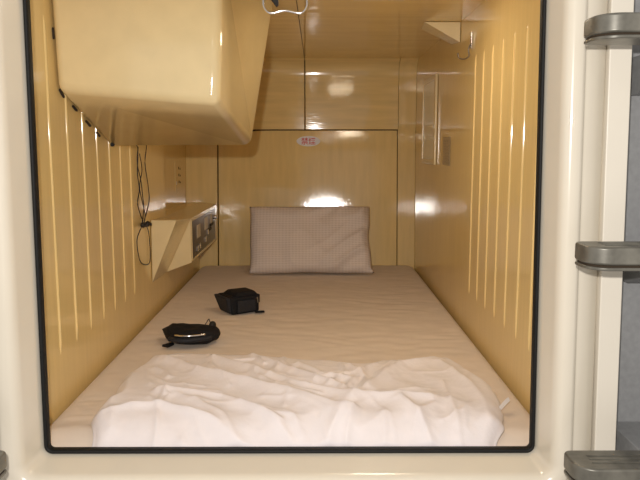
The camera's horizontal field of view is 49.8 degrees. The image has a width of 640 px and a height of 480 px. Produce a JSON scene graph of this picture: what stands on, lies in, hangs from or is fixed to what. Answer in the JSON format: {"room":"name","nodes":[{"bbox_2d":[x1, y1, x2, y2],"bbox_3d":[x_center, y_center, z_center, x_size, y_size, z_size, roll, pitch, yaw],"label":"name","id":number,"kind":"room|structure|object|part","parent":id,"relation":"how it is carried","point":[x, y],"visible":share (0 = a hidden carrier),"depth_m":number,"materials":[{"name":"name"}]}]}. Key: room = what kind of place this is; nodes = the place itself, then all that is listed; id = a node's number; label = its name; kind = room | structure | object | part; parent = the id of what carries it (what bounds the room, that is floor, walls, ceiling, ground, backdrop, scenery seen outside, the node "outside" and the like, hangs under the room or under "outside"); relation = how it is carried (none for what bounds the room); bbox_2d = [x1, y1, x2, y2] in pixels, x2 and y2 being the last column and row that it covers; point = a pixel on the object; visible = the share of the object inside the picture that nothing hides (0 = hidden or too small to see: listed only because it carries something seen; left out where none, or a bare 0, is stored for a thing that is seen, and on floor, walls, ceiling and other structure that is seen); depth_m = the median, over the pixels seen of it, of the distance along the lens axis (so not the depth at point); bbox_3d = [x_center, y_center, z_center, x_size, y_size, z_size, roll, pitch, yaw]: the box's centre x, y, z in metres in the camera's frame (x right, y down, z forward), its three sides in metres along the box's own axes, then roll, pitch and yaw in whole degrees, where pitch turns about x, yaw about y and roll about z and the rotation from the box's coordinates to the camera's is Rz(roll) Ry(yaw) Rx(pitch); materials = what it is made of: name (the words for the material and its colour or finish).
{"room":"capsule hotel","nodes":[
{"label":"capsule hotel","id":0,"kind":"room"},
{"bbox_2d":[30,0,199,425],"bbox_3d":[-0.604,-0.164,2.246,0.095,1.125,2.030,0,8,0],"label":"wall","id":1,"kind":"structure","parent":0,"point":[99,296],"depth_m":1.65,"materials":[{"name":"beige plastic"}]},
{"bbox_2d":[0,450,6,478],"bbox_3d":[-0.771,0.373,1.163,0.548,0.096,0.257,0,8,0],"label":"step","id":2,"kind":"structure","parent":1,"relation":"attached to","point":[3,462],"depth_m":1.08,"materials":[{"name":"metal"}]},
{"bbox_2d":[174,161,181,190],"bbox_3d":[-0.623,-0.283,3.037,0.004,0.130,0.140,0,8,0],"label":"socket plate","id":3,"kind":"object","parent":1,"relation":"attached to","point":[177,164],"visible":1,"depth_m":3.03,"materials":[{"name":"beige plastic"}]},
{"bbox_2d":[151,202,216,282],"bbox_3d":[-0.507,-0.021,2.743,0.108,0.213,0.930,0,8,0],"label":"control console","id":4,"kind":"object","parent":1,"relation":"attached to","point":[178,238],"visible":1,"depth_m":2.53,"materials":[{"name":"beige plastic"}]},
{"bbox_3d":[-0.474,-0.038,2.836,0.004,0.138,0.565,0,8,0],"label":"control panel","id":5,"kind":"part","parent":4,"relation":"part of","materials":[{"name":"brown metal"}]},
{"bbox_2d":[186,58,418,269],"bbox_3d":[-0.091,-0.282,3.216,1.070,1.100,0.099,0,8,0],"label":"wall","id":6,"kind":"structure","parent":0,"point":[361,111],"depth_m":3.22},
{"bbox_3d":[-0.553,-0.331,3.202,0.146,1.000,0.087,0,8,0],"label":"wall panel","id":7,"kind":"part","parent":6,"relation":"part of","materials":[{"name":"beige plastic"}]},
{"bbox_3d":[-0.275,-0.667,3.154,0.407,0.320,0.079,0,8,0],"label":"wall panel","id":8,"kind":"part","parent":6,"relation":"part of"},
{"bbox_3d":[-0.058,-0.172,3.232,0.835,0.676,0.077,0,8,1],"label":"hatch panel","id":9,"kind":"part","parent":6,"relation":"part of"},
{"bbox_2d":[297,136,319,145],"bbox_3d":[-0.054,-0.460,3.214,0.110,0.048,0.006,0,8,0],"label":"sticker","id":10,"kind":"object","parent":6,"relation":"attached to","point":[305,140],"visible":1,"depth_m":3.21,"materials":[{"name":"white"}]},
{"bbox_3d":[0.147,-0.668,3.155,0.429,0.320,0.079,0,8,0],"label":"wall panel","id":11,"kind":"part","parent":6,"relation":"part of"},
{"bbox_3d":[0.403,-0.329,3.207,0.082,0.995,0.088,0,8,0],"label":"wall panel","id":12,"kind":"part","parent":6,"relation":"part of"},
{"bbox_2d":[264,0,484,59],"bbox_3d":[-0.087,-0.707,2.175,1.070,0.030,2.030,0,8,0],"label":"ceiling","id":13,"kind":"structure","parent":0,"point":[329,28],"depth_m":2.28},
{"bbox_2d":[52,0,271,146],"bbox_3d":[-0.335,-0.414,1.594,0.444,0.392,0.368,0,8,0],"label":"housing","id":14,"kind":"object","parent":13,"relation":"hanging from","point":[142,72],"visible":1,"depth_m":1.43,"materials":[{"name":"beige plastic"}]},
{"bbox_2d":[136,145,151,264],"bbox_3d":[-0.538,-0.101,2.042,0.031,0.408,0.420,-1,8,-5],"label":"earphones","id":15,"kind":"object","parent":14,"relation":"hanging from","point":[143,224],"visible":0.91,"depth_m":2.13,"materials":[{"name":"black plastic"}]},
{"bbox_2d":[262,0,307,13],"bbox_3d":[-0.070,-0.520,1.386,0.108,0.130,0.037,0,8,0],"label":"wire holder","id":16,"kind":"object","parent":13,"relation":"hanging from","point":[276,2],"visible":1,"depth_m":1.39,"materials":[{"name":"silver metal"}]},
{"bbox_2d":[296,0,304,57],"bbox_3d":[-0.065,-0.690,2.164,0.002,0.002,1.875,0,8,0],"label":"trim","id":17,"kind":"structure","parent":13,"relation":"attached to","point":[296,0],"depth_m":2.29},
{"bbox_2d":[353,0,403,0],"bbox_3d":[0.159,-0.625,1.715,0.137,0.010,0.295,0,8,0],"label":"recessed light","id":18,"kind":"object","parent":13,"relation":"in","point":[353,0],"visible":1,"depth_m":1.85,"materials":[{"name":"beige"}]},
{"bbox_2d":[421,22,460,43],"bbox_3d":[0.390,-0.671,2.263,0.114,0.063,0.138,0,8,0],"label":"corner gusset","id":19,"kind":"object","parent":13,"relation":"attached to","point":[449,32],"visible":1,"depth_m":2.20,"materials":[{"name":"beige plastic"}]},
{"bbox_2d":[415,0,539,414],"bbox_3d":[0.462,-0.165,2.250,0.033,1.125,2.030,0,8,0],"label":"wall","id":20,"kind":"structure","parent":0,"point":[475,214],"depth_m":1.85,"materials":[{"name":"beige plastic"}]},
{"bbox_2d":[421,73,437,164],"bbox_3d":[0.440,-0.479,2.778,0.010,0.343,0.320,0,8,0],"label":"wall mirror","id":21,"kind":"object","parent":20,"relation":"attached to","point":[430,85],"visible":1,"depth_m":2.76,"materials":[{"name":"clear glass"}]},
{"bbox_2d":[423,80,433,158],"bbox_3d":[0.442,-0.480,2.787,0.006,0.307,0.286,0,8,0],"label":"mirror glass","id":22,"kind":"object","parent":21,"relation":"attached to","point":[428,85],"depth_m":2.79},
{"bbox_2d":[443,137,450,165],"bbox_3d":[0.446,-0.313,2.434,0.001,0.098,0.135,0,8,0],"label":"notice","id":23,"kind":"object","parent":20,"relation":"attached to","point":[446,140],"visible":1,"depth_m":2.43,"materials":[{"name":"beige paper"}]},
{"bbox_2d":[443,140,448,163],"bbox_3d":[0.445,-0.311,2.437,0.001,0.083,0.113,0,8,0],"label":"print","id":24,"kind":"object","parent":23,"relation":"attached to","point":[445,142],"depth_m":2.44},
{"bbox_2d":[457,32,472,59],"bbox_3d":[0.427,-0.573,2.037,0.042,0.079,0.020,0,8,0],"label":"coat hook","id":25,"kind":"object","parent":20,"relation":"attached to","point":[471,33],"visible":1,"depth_m":2.04,"materials":[{"name":"silver metal"}]},
{"bbox_2d":[591,0,633,449],"bbox_3d":[0.487,-0.059,1.189,0.061,1.400,0.101,0,8,0],"label":"ladder rail","id":26,"kind":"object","parent":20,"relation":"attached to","point":[618,61],"depth_m":1.14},
{"bbox_2d":[616,0,639,421],"bbox_3d":[0.800,-0.068,1.253,0.690,1.400,0.025,0,8,0],"label":"wall","id":27,"kind":"structure","parent":0,"point":[628,400],"depth_m":1.26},
{"bbox_2d":[23,0,546,453],"bbox_3d":[-0.056,-0.069,1.221,0.905,0.932,0.021,0,8,0],"label":"seal","id":28,"kind":"object","parent":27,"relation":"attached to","point":[49,448],"visible":1,"depth_m":1.25,"materials":[{"name":"black rubber"}]},
{"bbox_2d":[0,0,607,479],"bbox_3d":[-0.275,-0.059,1.183,1.564,1.400,0.107,0,8,0],"label":"trim","id":29,"kind":"structure","parent":27,"relation":"attached to","point":[574,80],"depth_m":1.18,"materials":[{"name":"white plastic"}]},
{"bbox_2d":[564,422,639,479],"bbox_3d":[0.751,0.374,1.170,0.728,0.096,0.257,0,8,0],"label":"step","id":30,"kind":"structure","parent":27,"relation":"attached to","point":[621,463],"depth_m":1.07,"materials":[{"name":"metal"}]},
{"bbox_3d":[0.752,0.372,1.076,0.728,0.005,0.069,0,8,0],"label":"plate","id":31,"kind":"part","parent":30,"relation":"part of","materials":[{"name":"metal"}]},
{"bbox_2d":[575,241,639,281],"bbox_3d":[0.752,0.040,1.125,0.727,0.096,0.257,0,8,0],"label":"step","id":32,"kind":"structure","parent":27,"relation":"attached to","point":[624,256],"depth_m":1.00,"materials":[{"name":"metal"}]},
{"bbox_3d":[0.752,0.038,1.031,0.726,0.005,0.069,0,8,0],"label":"plate","id":33,"kind":"part","parent":32,"relation":"part of","materials":[{"name":"metal"}]},
{"bbox_2d":[584,12,639,95],"bbox_3d":[0.750,-0.284,1.081,0.730,0.096,0.257,0,8,0],"label":"step","id":34,"kind":"structure","parent":27,"relation":"attached to","point":[618,28],"depth_m":0.96,"materials":[{"name":"metal"}]},
{"bbox_3d":[0.751,-0.286,0.987,0.730,0.005,0.069,0,8,0],"label":"plate","id":35,"kind":"part","parent":34,"relation":"part of","materials":[{"name":"metal"}]},
{"bbox_3d":[-0.056,0.410,2.310,1.008,0.030,2.000,0,8,0],"label":"floor","id":36,"kind":"structure","parent":0,"visible":0},
{"bbox_2d":[50,265,529,446],"bbox_3d":[-0.056,0.319,2.284,1.000,0.153,1.949,0,8,0],"label":"mattress","id":37,"kind":"object","parent":36,"relation":"on","point":[387,313],"visible":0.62,"depth_m":2.10,"materials":[{"name":"fabric"}]},
{"bbox_2d":[162,319,219,347],"bbox_3d":[-0.362,0.261,1.940,0.162,0.054,0.150,-2,8,-13],"label":"pouch","id":38,"kind":"object","parent":37,"relation":"on","point":[179,333],"visible":1,"depth_m":1.90,"materials":[{"name":"black fabric"}]},
{"bbox_2d":[214,287,264,314],"bbox_3d":[-0.270,0.203,2.300,0.136,0.072,0.118,-4,9,-30],"label":"pouch","id":39,"kind":"object","parent":37,"relation":"on","point":[234,301],"visible":1,"depth_m":2.27,"materials":[{"name":"black fabric"}]},
{"bbox_3d":[-0.321,0.211,2.283,0.022,0.054,0.093,-5,9,-34],"label":"panel","id":40,"kind":"part","parent":39,"relation":"part of","materials":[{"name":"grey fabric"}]},
{"bbox_2d":[91,353,509,446],"bbox_3d":[-0.033,0.329,1.551,0.852,0.089,0.528,0,8,0],"label":"duvet","id":41,"kind":"object","parent":37,"relation":"on","point":[176,399],"visible":0.98,"depth_m":1.37,"materials":[{"name":"white fabric"}]},
{"bbox_2d":[249,206,373,273],"bbox_3d":[-0.040,-0.004,3.013,0.544,0.286,0.214,0,8,0],"label":"pillow","id":42,"kind":"object","parent":37,"relation":"on","point":[324,239],"visible":1,"depth_m":2.96,"materials":[{"name":"fabric"}]}
]}

